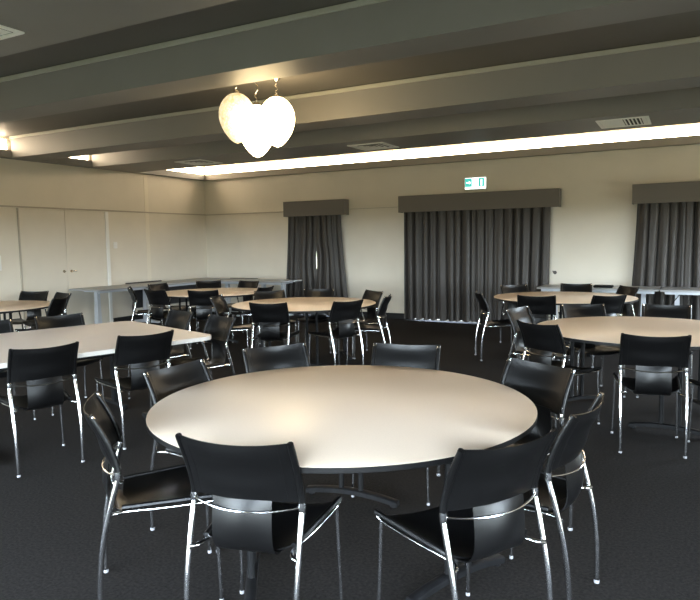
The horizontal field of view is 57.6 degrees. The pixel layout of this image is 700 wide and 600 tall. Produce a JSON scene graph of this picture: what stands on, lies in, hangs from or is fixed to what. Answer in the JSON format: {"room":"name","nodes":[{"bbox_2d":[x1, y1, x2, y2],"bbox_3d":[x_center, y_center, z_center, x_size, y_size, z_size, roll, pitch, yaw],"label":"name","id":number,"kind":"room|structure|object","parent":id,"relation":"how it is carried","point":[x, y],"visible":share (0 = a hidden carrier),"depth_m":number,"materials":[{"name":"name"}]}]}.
{"room":"community hall","nodes":[
{"label":"community hall","id":0,"kind":"room"},
{"bbox_2d":[0,136,206,331],"bbox_3d":[-6.353,-0.872,9.006,0.220,3.520,12.600,2,6,28],"label":"wall","id":1,"kind":"structure","parent":0,"point":[178,251],"depth_m":12.35,"materials":[{"name":"paint"}]},
{"bbox_2d":[16,208,24,319],"bbox_3d":[-5.420,-0.444,10.505,0.030,2.130,0.018,2,6,28],"label":"trim","id":2,"kind":"structure","parent":1,"relation":"attached to","point":[17,209],"depth_m":10.46,"materials":[{"name":"beige paint"}]},
{"bbox_2d":[19,208,109,328],"bbox_3d":[-4.977,-0.525,11.263,0.086,2.120,1.730,2,6,28],"label":"door","id":3,"kind":"structure","parent":1,"relation":"in","point":[62,251],"depth_m":11.25,"materials":[{"name":"paint"}]},
{"bbox_2d":[0,205,205,215],"bbox_3d":[-6.255,-1.378,8.903,0.018,0.025,12.600,2,6,28],"label":"trim","id":4,"kind":"structure","parent":1,"relation":"attached to","point":[0,205],"depth_m":11.74,"materials":[{"name":"beige paint"}]},
{"bbox_2d":[0,149,206,180],"bbox_3d":[-6.209,-2.190,8.797,0.150,0.120,12.600,2,6,28],"label":"trim","id":5,"kind":"structure","parent":1,"relation":"attached to","point":[6,154],"depth_m":11.47,"materials":[{"name":"grey paint"}]},
{"bbox_2d":[0,139,7,149],"bbox_3d":[-5.924,-2.393,9.365,0.078,0.170,1.818,2,6,28],"label":"strip light","id":6,"kind":"object","parent":5,"relation":"on","point":[3,145],"visible":0.79,"depth_m":10.09,"materials":[{"name":"white plastic"}]},
{"bbox_2d":[69,155,88,159],"bbox_3d":[-5.002,-2.562,11.069,0.078,0.170,1.028,2,6,28],"label":"strip light","id":7,"kind":"object","parent":5,"relation":"on","point":[78,157],"visible":0.23,"depth_m":11.39,"materials":[{"name":"white plastic"}]},
{"bbox_2d":[171,167,203,174],"bbox_3d":[-3.759,-2.789,13.367,0.078,0.170,1.973,2,6,28],"label":"strip light","id":8,"kind":"object","parent":5,"relation":"on","point":[197,170],"visible":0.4,"depth_m":13.89,"materials":[{"name":"white plastic"}]},
{"bbox_2d":[104,212,112,321],"bbox_3d":[-4.571,-0.599,12.069,0.035,2.130,0.070,2,6,28],"label":"trim","id":9,"kind":"structure","parent":1,"relation":"attached to","point":[106,213],"depth_m":12.05,"materials":[{"name":"white paint"}]},
{"bbox_2d":[143,175,151,308],"bbox_3d":[-4.101,-1.133,12.943,0.004,2.780,0.100,2,6,28],"label":"trim","id":10,"kind":"structure","parent":1,"relation":"attached to","point":[144,176],"depth_m":12.91,"materials":[{"name":"beige paint"}]},
{"bbox_2d":[113,307,195,321],"bbox_3d":[-6.225,0.710,9.093,0.020,0.110,12.600,2,6,28],"label":"baseboard","id":11,"kind":"structure","parent":1,"relation":"attached to","point":[136,317],"depth_m":12.60,"materials":[{"name":"black paint"}]},
{"bbox_2d":[0,311,699,599],"bbox_3d":[-0.685,1.018,6.128,13.040,0.120,13.040,2,6,28],"label":"floor","id":12,"kind":"structure","parent":0,"point":[647,495],"depth_m":3.50,"materials":[{"name":"grey carpet"}]},
{"bbox_2d":[0,319,35,419],"bbox_3d":[-3.077,0.621,5.521,0.469,0.849,0.536,-6,7,-43],"label":"chair","id":13,"kind":"object","parent":12,"relation":"on","point":[6,326],"visible":0.22,"depth_m":5.76,"materials":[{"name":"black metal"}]},
{"bbox_2d":[0,300,50,323],"bbox_3d":[-4.735,0.457,8.171,1.800,0.739,1.800,2,6,28],"label":"round table","id":14,"kind":"object","parent":12,"relation":"on","point":[10,307],"visible":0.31,"depth_m":8.15,"materials":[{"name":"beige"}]},
{"bbox_2d":[12,291,48,328],"bbox_3d":[-4.669,0.307,9.201,0.469,0.849,0.536,0,5,6],"label":"chair","id":15,"kind":"object","parent":12,"relation":"on","point":[24,295],"visible":0.4,"depth_m":9.39,"materials":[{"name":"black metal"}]},
{"bbox_2d":[15,296,68,331],"bbox_3d":[-3.944,0.386,8.229,0.536,0.849,0.469,-1,5,0],"label":"chair","id":16,"kind":"object","parent":12,"relation":"on","point":[56,306],"visible":0.32,"depth_m":8.09,"materials":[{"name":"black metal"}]},
{"bbox_2d":[0,341,84,477],"bbox_3d":[-2.171,0.707,4.434,0.469,0.849,0.536,-5,7,-41],"label":"chair","id":17,"kind":"object","parent":12,"relation":"on","point":[42,369],"visible":1,"depth_m":4.26,"materials":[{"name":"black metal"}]},
{"bbox_2d":[22,292,71,328],"bbox_3d":[-4.187,0.331,8.861,0.469,0.849,0.536,4,7,40],"label":"chair","id":18,"kind":"object","parent":12,"relation":"on","point":[57,295],"visible":0.24,"depth_m":8.85,"materials":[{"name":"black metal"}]},
{"bbox_2d":[34,313,104,414],"bbox_3d":[-2.637,0.574,5.968,0.469,0.849,0.536,-5,7,-39],"label":"chair","id":19,"kind":"object","parent":12,"relation":"on","point":[42,322],"visible":0.2,"depth_m":6.09,"materials":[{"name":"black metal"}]},
{"bbox_2d":[0,321,165,409],"bbox_3d":[-2.610,0.666,5.554,1.860,0.739,0.797,-6,7,-44],"label":"rectangular table","id":20,"kind":"object","parent":12,"relation":"on","point":[32,336],"visible":0.57,"depth_m":5.71,"materials":[{"name":"laminate"}]},
{"bbox_2d":[0,327,210,417],"bbox_3d":[-2.050,0.710,4.986,1.860,0.739,0.797,-6,7,-44],"label":"rectangular table","id":21,"kind":"object","parent":12,"relation":"on","point":[98,346],"visible":0.3,"depth_m":5.05,"materials":[{"name":"laminate"}]},
{"bbox_2d":[69,285,147,323],"bbox_3d":[-4.359,0.133,11.661,0.760,0.739,1.192,2,6,28],"label":"trestle table","id":22,"kind":"object","parent":12,"relation":"on","point":[113,288],"visible":0.82,"depth_m":11.36,"materials":[{"name":"grey laminate"}]},
{"bbox_2d":[94,330,173,449],"bbox_3d":[-1.667,0.651,4.966,0.469,0.849,0.536,-5,7,-41],"label":"chair","id":23,"kind":"object","parent":12,"relation":"on","point":[143,353],"visible":0.72,"depth_m":4.77,"materials":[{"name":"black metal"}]},
{"bbox_2d":[127,286,163,325],"bbox_3d":[-3.229,0.206,10.085,0.536,0.849,0.469,-2,5,-17],"label":"chair","id":24,"kind":"object","parent":12,"relation":"on","point":[130,290],"visible":0.76,"depth_m":9.90,"materials":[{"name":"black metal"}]},
{"bbox_2d":[83,391,223,599],"bbox_3d":[-0.852,0.840,2.780,0.536,0.849,0.469,-3,6,-19],"label":"chair","id":25,"kind":"object","parent":12,"relation":"on","point":[141,491],"visible":0.9,"depth_m":2.74,"materials":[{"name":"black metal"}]},
{"bbox_2d":[144,289,170,322],"bbox_3d":[-2.750,0.244,9.586,0.469,0.849,0.536,2,6,31],"label":"chair","id":26,"kind":"object","parent":12,"relation":"on","point":[157,298],"visible":0.7,"depth_m":9.38,"materials":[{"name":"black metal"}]},
{"bbox_2d":[128,309,193,398],"bbox_3d":[-1.835,0.540,6.212,0.536,0.849,0.469,-6,7,-44],"label":"chair","id":27,"kind":"object","parent":12,"relation":"on","point":[177,319],"visible":0.38,"depth_m":6.35,"materials":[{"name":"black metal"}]},
{"bbox_2d":[147,282,188,323],"bbox_3d":[-3.053,0.146,10.711,0.536,0.849,0.469,2,6,28],"label":"chair","id":28,"kind":"object","parent":12,"relation":"on","point":[163,286],"visible":0.39,"depth_m":10.79,"materials":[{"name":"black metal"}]},
{"bbox_2d":[123,278,227,322],"bbox_3d":[-3.504,-0.037,13.242,0.760,0.765,2.392,2,6,28],"label":"trestle table","id":29,"kind":"object","parent":12,"relation":"on","point":[183,284],"depth_m":12.75,"materials":[{"name":"grey laminate"}]},
{"bbox_2d":[143,358,216,552],"bbox_3d":[-0.750,0.782,3.392,0.536,0.849,0.469,2,6,30],"label":"chair","id":30,"kind":"object","parent":12,"relation":"on","point":[161,383],"visible":0.22,"depth_m":3.45,"materials":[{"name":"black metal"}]},
{"bbox_2d":[162,314,235,379],"bbox_3d":[-1.329,0.580,5.694,0.536,0.849,0.469,-6,7,-42],"label":"chair","id":31,"kind":"object","parent":12,"relation":"on","point":[219,327],"visible":0.7,"depth_m":5.82,"materials":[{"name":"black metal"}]},
{"bbox_2d":[187,290,225,348],"bbox_3d":[-2.093,0.257,9.350,0.469,0.849,0.536,-1,5,0],"label":"chair","id":32,"kind":"object","parent":12,"relation":"on","point":[200,299],"visible":0.62,"depth_m":9.13,"materials":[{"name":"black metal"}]},
{"bbox_2d":[196,280,220,327],"bbox_3d":[-2.479,0.090,11.239,0.469,0.849,0.536,-2,5,-14],"label":"chair","id":33,"kind":"object","parent":12,"relation":"on","point":[199,284],"visible":0.16,"depth_m":11.43,"materials":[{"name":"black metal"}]},
{"bbox_2d":[166,288,257,342],"bbox_3d":[-2.152,0.239,10.153,1.800,0.739,1.800,-6,7,-43],"label":"round table","id":34,"kind":"object","parent":12,"relation":"on","point":[226,292],"visible":0.44,"depth_m":10.14,"materials":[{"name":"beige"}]},
{"bbox_2d":[208,278,259,316],"bbox_3d":[-2.391,-0.063,13.493,0.932,0.739,0.740,2,6,28],"label":"trestle table","id":35,"kind":"object","parent":12,"relation":"on","point":[227,282],"visible":0.39,"depth_m":13.45,"materials":[{"name":"grey laminate"}]},
{"bbox_2d":[209,294,259,358],"bbox_3d":[-1.468,0.364,8.082,0.536,0.849,0.469,0,5,8],"label":"chair","id":36,"kind":"object","parent":12,"relation":"on","point":[219,303],"visible":0.55,"depth_m":8.17,"materials":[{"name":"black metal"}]},
{"bbox_2d":[227,280,258,332],"bbox_3d":[-1.886,0.098,11.057,0.469,0.849,0.536,2,6,30],"label":"chair","id":37,"kind":"object","parent":12,"relation":"on","point":[242,284],"visible":0.3,"depth_m":11.24,"materials":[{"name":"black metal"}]},
{"bbox_2d":[231,286,273,343],"bbox_3d":[-1.473,0.210,9.765,0.536,0.849,0.469,2,6,24],"label":"chair","id":38,"kind":"object","parent":12,"relation":"on","point":[267,288],"visible":0.18,"depth_m":9.62,"materials":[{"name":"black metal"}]},
{"bbox_2d":[175,433,342,599],"bbox_3d":[-0.325,0.866,2.408,0.469,0.849,0.536,1,5,16],"label":"chair","id":39,"kind":"object","parent":12,"relation":"on","point":[250,486],"visible":1,"depth_m":2.20,"materials":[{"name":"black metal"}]},
{"bbox_2d":[249,302,299,347],"bbox_3d":[-0.862,0.426,7.304,0.469,0.849,0.537,0,5,10],"label":"chair","id":40,"kind":"object","parent":12,"relation":"on","point":[269,316],"visible":0.94,"depth_m":7.09,"materials":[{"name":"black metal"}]},
{"bbox_2d":[254,290,296,347],"bbox_3d":[-1.021,0.306,8.645,0.469,0.849,0.536,-3,6,-24],"label":"chair","id":41,"kind":"object","parent":12,"relation":"on","point":[258,295],"visible":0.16,"depth_m":8.81,"materials":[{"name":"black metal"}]},
{"bbox_2d":[250,279,301,315],"bbox_3d":[-1.563,-0.034,13.049,0.932,0.739,0.740,2,6,28],"label":"trestle table","id":42,"kind":"object","parent":12,"relation":"on","point":[263,282],"visible":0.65,"depth_m":12.88,"materials":[{"name":"grey laminate"}]},
{"bbox_2d":[242,342,310,372],"bbox_3d":[-0.364,0.728,3.926,0.469,0.849,0.536,-4,6,-30],"label":"chair","id":43,"kind":"object","parent":12,"relation":"on","point":[292,355],"visible":0.22,"depth_m":4.11,"materials":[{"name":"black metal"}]},
{"bbox_2d":[231,297,375,365],"bbox_3d":[-0.570,0.410,8.036,1.800,0.739,1.800,-5,7,-37],"label":"round table","id":44,"kind":"object","parent":12,"relation":"on","point":[306,305],"visible":0.56,"depth_m":7.87,"materials":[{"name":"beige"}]},
{"bbox_2d":[297,288,334,352],"bbox_3d":[-0.464,0.276,8.887,0.469,0.849,0.536,0,5,6],"label":"chair","id":45,"kind":"object","parent":12,"relation":"on","point":[322,317],"visible":0.48,"depth_m":9.07,"materials":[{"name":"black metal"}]},
{"bbox_2d":[307,299,363,364],"bbox_3d":[-0.156,0.408,7.397,0.469,0.849,0.536,-5,7,-39],"label":"chair","id":46,"kind":"object","parent":12,"relation":"on","point":[345,313],"visible":0.95,"depth_m":7.22,"materials":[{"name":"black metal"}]},
{"bbox_2d":[146,365,537,599],"bbox_3d":[-0.032,0.855,3.092,1.800,0.739,1.800,2,6,28],"label":"round table","id":47,"kind":"object","parent":12,"relation":"on","point":[341,420],"visible":0.88,"depth_m":2.81,"materials":[{"name":"beige laminate"}]},
{"bbox_2d":[335,289,382,358],"bbox_3d":[0.133,0.303,8.496,0.536,0.849,0.469,-4,6,-30],"label":"chair","id":48,"kind":"object","parent":12,"relation":"on","point":[375,296],"visible":0.62,"depth_m":8.59,"materials":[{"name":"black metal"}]},
{"bbox_2d":[346,294,391,364],"bbox_3d":[0.246,0.358,7.883,0.536,0.849,0.469,0,5,12],"label":"chair","id":49,"kind":"object","parent":12,"relation":"on","point":[382,309],"visible":0.79,"depth_m":7.73,"materials":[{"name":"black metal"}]},
{"bbox_2d":[351,343,440,505],"bbox_3d":[0.299,0.722,3.894,0.469,0.849,0.536,1,5,17],"label":"chair","id":50,"kind":"object","parent":12,"relation":"on","point":[414,356],"visible":0.19,"depth_m":4.08,"materials":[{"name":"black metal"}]},
{"bbox_2d":[374,427,557,599],"bbox_3d":[0.422,0.862,2.343,0.469,0.849,0.536,-4,6,-30],"label":"chair","id":51,"kind":"object","parent":12,"relation":"on","point":[480,514],"visible":1,"depth_m":2.15,"materials":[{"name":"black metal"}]},
{"bbox_2d":[475,291,519,360],"bbox_3d":[1.863,0.314,8.108,0.536,0.849,0.469,-1,5,1],"label":"chair","id":52,"kind":"object","parent":12,"relation":"on","point":[481,299],"visible":0.83,"depth_m":7.99,"materials":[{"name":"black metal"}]},
{"bbox_2d":[500,284,528,342],"bbox_3d":[2.459,0.211,9.143,0.469,0.849,0.536,-2,5,-15],"label":"chair","id":53,"kind":"object","parent":12,"relation":"on","point":[523,287],"visible":0.3,"depth_m":9.33,"materials":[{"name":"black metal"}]},
{"bbox_2d":[454,392,604,599],"bbox_3d":[0.771,0.823,2.716,0.536,0.849,0.469,3,6,35],"label":"chair","id":54,"kind":"object","parent":12,"relation":"on","point":[557,493],"visible":0.71,"depth_m":2.52,"materials":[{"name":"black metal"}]},
{"bbox_2d":[517,295,557,359],"bbox_3d":[2.272,0.344,7.723,0.469,0.849,0.536,1,6,20],"label":"chair","id":55,"kind":"object","parent":12,"relation":"on","point":[540,307],"visible":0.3,"depth_m":7.49,"materials":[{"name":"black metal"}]},
{"bbox_2d":[500,357,575,558],"bbox_3d":[0.831,0.768,3.298,0.536,0.849,0.469,-4,6,-34],"label":"chair","id":56,"kind":"object","parent":12,"relation":"on","point":[548,387],"visible":0.34,"depth_m":3.37,"materials":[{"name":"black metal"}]},
{"bbox_2d":[505,305,575,395],"bbox_3d":[1.795,0.503,6.053,0.536,0.849,0.469,4,7,42],"label":"chair","id":57,"kind":"object","parent":12,"relation":"on","point":[524,314],"visible":0.45,"depth_m":6.15,"materials":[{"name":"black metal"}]},
{"bbox_2d":[516,319,601,427],"bbox_3d":[1.688,0.582,5.206,0.536,0.849,0.469,-4,6,-30],"label":"chair","id":58,"kind":"object","parent":12,"relation":"on","point":[543,340],"visible":0.6,"depth_m":5.05,"materials":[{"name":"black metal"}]},
{"bbox_2d":[494,292,638,356],"bbox_3d":[2.820,0.327,8.420,1.800,0.739,1.800,0,5,4],"label":"round table","id":59,"kind":"object","parent":12,"relation":"on","point":[569,298],"visible":0.39,"depth_m":8.45,"materials":[{"name":"beige laminate"}]},
{"bbox_2d":[558,283,591,318],"bbox_3d":[3.257,0.195,9.200,0.469,0.849,0.536,1,6,20],"label":"chair","id":60,"kind":"object","parent":12,"relation":"on","point":[564,287],"visible":0.16,"depth_m":9.39,"materials":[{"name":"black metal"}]},
{"bbox_2d":[561,303,624,397],"bbox_3d":[2.355,0.479,6.223,0.469,0.849,0.536,-1,5,-2],"label":"chair","id":61,"kind":"object","parent":12,"relation":"on","point":[591,310],"visible":0.5,"depth_m":6.40,"materials":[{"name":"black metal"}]},
{"bbox_2d":[568,294,626,367],"bbox_3d":[2.980,0.340,7.657,0.469,0.849,0.536,-2,5,-12],"label":"chair","id":62,"kind":"object","parent":12,"relation":"on","point":[614,305],"visible":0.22,"depth_m":7.42,"materials":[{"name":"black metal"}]},
{"bbox_2d":[537,284,660,319],"bbox_3d":[3.912,0.161,10.061,1.752,0.739,0.700,2,6,28],"label":"trestle table","id":63,"kind":"object","parent":12,"relation":"on","point":[643,290],"visible":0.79,"depth_m":9.73,"materials":[{"name":"grey laminate"}]},
{"bbox_2d":[593,285,613,287],"bbox_3d":[3.938,-0.213,9.896,0.280,0.035,0.200,2,6,28],"label":"document tray","id":64,"kind":"object","parent":63,"relation":"on","point":[594,286],"visible":1,"depth_m":9.82,"materials":[{"name":"black plastic"}]},
{"bbox_2d":[538,316,699,435],"bbox_3d":[2.491,0.610,5.374,1.800,0.739,1.800,-3,6,-20],"label":"round table","id":65,"kind":"object","parent":12,"relation":"on","point":[600,330],"visible":0.66,"depth_m":5.36,"materials":[{"name":"beige laminate"}]},
{"bbox_2d":[616,285,638,316],"bbox_3d":[3.586,0.237,8.680,0.536,0.849,0.469,-2,5,-10],"label":"chair","id":66,"kind":"object","parent":12,"relation":"on","point":[631,291],"visible":0.32,"depth_m":8.71,"materials":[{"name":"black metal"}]},
{"bbox_2d":[611,333,691,458],"bbox_3d":[2.156,0.632,4.583,0.469,0.849,0.536,1,6,18],"label":"chair","id":67,"kind":"object","parent":12,"relation":"on","point":[654,358],"visible":1,"depth_m":4.38,"materials":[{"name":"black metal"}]},
{"bbox_2d":[636,304,692,397],"bbox_3d":[3.011,0.483,6.085,0.469,0.849,0.536,2,6,26],"label":"chair","id":68,"kind":"object","parent":12,"relation":"on","point":[648,310],"visible":0.25,"depth_m":6.24,"materials":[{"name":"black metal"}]},
{"bbox_2d":[660,287,699,304],"bbox_3d":[5.479,0.218,9.197,1.792,0.739,0.700,2,6,28],"label":"trestle table","id":69,"kind":"object","parent":12,"relation":"on","point":[677,291],"visible":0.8,"depth_m":9.28,"materials":[{"name":"grey laminate"}]},
{"bbox_2d":[688,379,699,441],"bbox_3d":[2.747,0.637,4.440,0.469,0.849,0.536,-2,5,-10],"label":"chair","id":70,"kind":"object","parent":12,"relation":"on","point":[693,382],"visible":0.91,"depth_m":4.64,"materials":[{"name":"silver metal"}]},
{"bbox_2d":[0,0,699,137],"bbox_3d":[-0.733,-2.377,5.817,13.040,0.200,13.040,2,6,28],"label":"ceiling","id":71,"kind":"structure","parent":0,"point":[235,13],"depth_m":5.92,"materials":[{"name":"grey paint"}]},
{"bbox_2d":[0,25,24,39],"bbox_3d":[-2.539,-1.745,4.083,0.580,0.012,0.580,2,6,28],"label":"air vent","id":72,"kind":"object","parent":71,"relation":"attached to","point":[5,32],"visible":1,"depth_m":4.18,"materials":[{"name":"white metal"}]},
{"bbox_2d":[0,0,234,56],"bbox_3d":[-1.883,-1.907,3.707,12.300,0.360,1.174,2,6,28],"label":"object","id":73,"kind":"structure","parent":71,"relation":"attached to","point":[43,22],"depth_m":3.92,"materials":[{"name":"grey paint"}]},
{"bbox_2d":[219,85,251,143],"bbox_3d":[-1.197,-2.005,6.733,0.378,0.694,0.378,2,6,28],"label":"pendant lamp","id":74,"kind":"object","parent":71,"relation":"hanging from","point":[233,105],"visible":0.69,"depth_m":6.60,"materials":[{"name":"white glass"}]},
{"bbox_2d":[238,82,275,157],"bbox_3d":[-0.930,-1.873,6.350,0.372,0.894,0.372,2,6,28],"label":"pendant lamp","id":75,"kind":"object","parent":71,"relation":"hanging from","point":[256,125],"visible":0.92,"depth_m":6.24,"materials":[{"name":"white glass"}]},
{"bbox_2d":[262,78,294,146],"bbox_3d":[-0.775,-1.993,6.757,0.378,0.734,0.378,2,6,28],"label":"pendant lamp","id":76,"kind":"object","parent":71,"relation":"hanging from","point":[282,112],"visible":0.76,"depth_m":6.64,"materials":[{"name":"white glass"}]},
{"bbox_2d":[0,0,699,122],"bbox_3d":[-0.958,-2.076,5.418,12.300,0.360,0.439,2,6,28],"label":"ceiling beam","id":77,"kind":"structure","parent":71,"relation":"attached to","point":[358,32],"depth_m":4.92,"materials":[{"name":"grey paint"}]},
{"bbox_2d":[9,36,699,160],"bbox_3d":[0.131,-2.276,7.431,12.300,0.360,0.514,2,6,28],"label":"ceiling beam","id":78,"kind":"structure","parent":71,"relation":"attached to","point":[673,64],"depth_m":6.81,"materials":[{"name":"grey paint"}]},
{"bbox_2d":[92,87,699,171],"bbox_3d":[1.007,-2.436,9.052,12.300,0.360,1.114,2,6,28],"label":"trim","id":79,"kind":"structure","parent":71,"relation":"attached to","point":[679,106],"depth_m":8.55,"materials":[{"name":"grey paint"}]},
{"bbox_2d":[176,159,221,165],"bbox_3d":[-2.611,-2.377,11.009,0.580,0.012,0.580,2,6,28],"label":"ceiling vent","id":80,"kind":"object","parent":79,"relation":"attached to","point":[197,162],"visible":1,"depth_m":11.00,"materials":[{"name":"white metal"}]},
{"bbox_2d":[347,142,398,150],"bbox_3d":[0.348,-2.276,9.442,0.580,0.012,0.580,2,6,28],"label":"ceiling vent","id":81,"kind":"object","parent":79,"relation":"attached to","point":[378,145],"visible":1,"depth_m":9.43,"materials":[{"name":"white metal"}]},
{"bbox_2d":[595,116,651,128],"bbox_3d":[3.344,-2.166,7.776,0.580,0.012,0.580,2,6,28],"label":"ceiling vent","id":82,"kind":"object","parent":79,"relation":"attached to","point":[642,120],"visible":1,"depth_m":7.75,"materials":[{"name":"white metal"}]},
{"bbox_2d":[204,123,699,322],"bbox_3d":[2.329,-1.231,11.590,13.040,3.520,0.220,2,6,28],"label":"wall","id":83,"kind":"structure","parent":0,"point":[593,230],"depth_m":12.01,"materials":[{"name":"paint"}]},
{"bbox_2d":[206,207,393,215],"bbox_3d":[-1.150,-1.848,13.277,4.840,0.020,0.014,2,6,28],"label":"trim","id":84,"kind":"structure","parent":83,"relation":"attached to","point":[381,207],"depth_m":13.70,"materials":[{"name":"beige paint"}]},
{"bbox_2d":[283,199,348,216],"bbox_3d":[-0.702,-1.860,12.926,1.440,0.305,0.199,2,6,28],"label":"pelmet","id":85,"kind":"object","parent":83,"relation":"attached to","point":[336,206],"visible":0.99,"depth_m":12.80,"materials":[{"name":"grey fabric"}]},
{"bbox_2d":[286,216,316,314],"bbox_3d":[-1.027,-0.834,13.191,0.801,2.267,0.130,2,6,28],"label":"curtain","id":86,"kind":"object","parent":85,"relation":"hanging from","point":[301,253],"visible":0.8,"depth_m":13.15,"materials":[{"name":"grey fabric"}]},
{"bbox_2d":[314,215,347,315],"bbox_3d":[-0.353,-0.811,12.834,0.797,2.267,0.124,2,6,28],"label":"curtain","id":87,"kind":"object","parent":85,"relation":"hanging from","point":[330,273],"visible":0.82,"depth_m":12.81,"materials":[{"name":"grey fabric"}]},
{"bbox_2d":[231,308,414,319],"bbox_3d":[2.294,0.358,11.629,12.600,0.110,0.020,2,6,28],"label":"baseboard","id":88,"kind":"structure","parent":83,"relation":"attached to","point":[389,315],"depth_m":12.42,"materials":[{"name":"black paint"}]},
{"bbox_2d":[205,135,699,180],"bbox_3d":[2.222,-2.539,11.307,12.300,0.120,0.150,2,6,28],"label":"trim","id":89,"kind":"structure","parent":83,"relation":"attached to","point":[694,139],"depth_m":11.23,"materials":[{"name":"beige paint"}]},
{"bbox_2d":[205,166,229,174],"bbox_3d":[-2.919,-2.867,14.082,0.698,0.170,0.078,2,6,28],"label":"strip light","id":90,"kind":"object","parent":89,"relation":"on","point":[220,169],"visible":0.93,"depth_m":14.04,"materials":[{"name":"white plastic"}]},
{"bbox_2d":[229,161,278,172],"bbox_3d":[-2.039,-2.836,13.609,1.298,0.170,0.078,2,6,28],"label":"strip light","id":91,"kind":"object","parent":89,"relation":"on","point":[266,165],"visible":0.94,"depth_m":13.56,"materials":[{"name":"white plastic"}]},
{"bbox_2d":[279,156,333,168],"bbox_3d":[-0.894,-2.796,12.994,1.298,0.170,0.078,2,6,28],"label":"strip light","id":92,"kind":"object","parent":89,"relation":"on","point":[323,160],"visible":0.91,"depth_m":12.95,"materials":[{"name":"white plastic"}]},
{"bbox_2d":[333,151,392,163],"bbox_3d":[0.251,-2.756,12.379,1.298,0.170,0.078,2,6,28],"label":"strip light","id":93,"kind":"object","parent":89,"relation":"on","point":[379,156],"visible":0.9,"depth_m":12.33,"materials":[{"name":"white plastic"}]},
{"bbox_2d":[393,146,458,159],"bbox_3d":[1.395,-2.716,11.764,1.298,0.170,0.078,2,6,28],"label":"strip light","id":94,"kind":"object","parent":89,"relation":"on","point":[449,150],"visible":0.86,"depth_m":11.72,"materials":[{"name":"white plastic"}]},
{"bbox_2d":[459,139,532,153],"bbox_3d":[2.540,-2.676,11.149,1.298,0.170,0.078,2,6,28],"label":"strip light","id":95,"kind":"object","parent":89,"relation":"on","point":[518,144],"visible":0.83,"depth_m":11.10,"materials":[{"name":"white plastic"}]},
{"bbox_2d":[532,132,614,147],"bbox_3d":[3.684,-2.636,10.534,1.298,0.170,0.078,2,6,28],"label":"strip light","id":96,"kind":"object","parent":89,"relation":"on","point":[609,136],"visible":0.91,"depth_m":10.49,"materials":[{"name":"white plastic"}]},
{"bbox_2d":[615,124,699,141],"bbox_3d":[4.829,-2.596,9.919,1.298,0.170,0.078,2,6,28],"label":"strip light","id":97,"kind":"object","parent":89,"relation":"on","point":[689,130],"visible":0.93,"depth_m":9.90,"materials":[{"name":"white plastic"}]},
{"bbox_2d":[465,176,486,189],"bbox_3d":[2.247,-2.084,11.382,0.400,0.220,0.073,2,6,28],"label":"exit sign","id":98,"kind":"object","parent":83,"relation":"attached to","point":[471,183],"visible":1,"depth_m":11.36,"materials":[{"name":"white plastic"}]},
{"bbox_2d":[398,188,561,212],"bbox_3d":[2.235,-1.757,11.348,2.920,0.305,0.199,2,6,28],"label":"pelmet","id":99,"kind":"object","parent":83,"relation":"attached to","point":[533,198],"visible":1,"depth_m":11.19,"materials":[{"name":"grey fabric"}]},
{"bbox_2d":[404,210,476,321],"bbox_3d":[1.656,-0.743,11.754,1.411,2.262,0.138,2,6,28],"label":"curtain","id":100,"kind":"object","parent":99,"relation":"hanging from","point":[437,244],"visible":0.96,"depth_m":11.76,"materials":[{"name":"grey fabric"}]},
{"bbox_2d":[471,207,550,321],"bbox_3d":[2.795,-0.703,11.137,1.362,2.262,0.148,2,6,28],"label":"curtain","id":101,"kind":"object","parent":99,"relation":"hanging from","point":[511,246],"visible":0.77,"depth_m":11.13,"materials":[{"name":"grey fabric"}]},
{"bbox_2d":[632,181,699,203],"bbox_3d":[5.133,-1.656,9.791,1.445,0.305,0.199,2,6,28],"label":"pelmet","id":102,"kind":"object","parent":83,"relation":"attached to","point":[670,192],"visible":1,"depth_m":9.82,"materials":[{"name":"grey fabric"}]},
{"bbox_2d":[630,202,683,316],"bbox_3d":[4.842,-0.629,10.040,0.811,2.267,0.152,2,6,28],"label":"curtain","id":103,"kind":"object","parent":102,"relation":"hanging from","point":[659,226],"visible":0.68,"depth_m":10.00,"materials":[{"name":"grey fabric"}]},
{"bbox_2d":[680,201,699,319],"bbox_3d":[5.476,-0.607,9.697,0.752,2.267,0.134,2,6,28],"label":"curtain","id":104,"kind":"object","parent":102,"relation":"hanging from","point":[690,270],"visible":0.73,"depth_m":9.79,"materials":[{"name":"grey fabric"}]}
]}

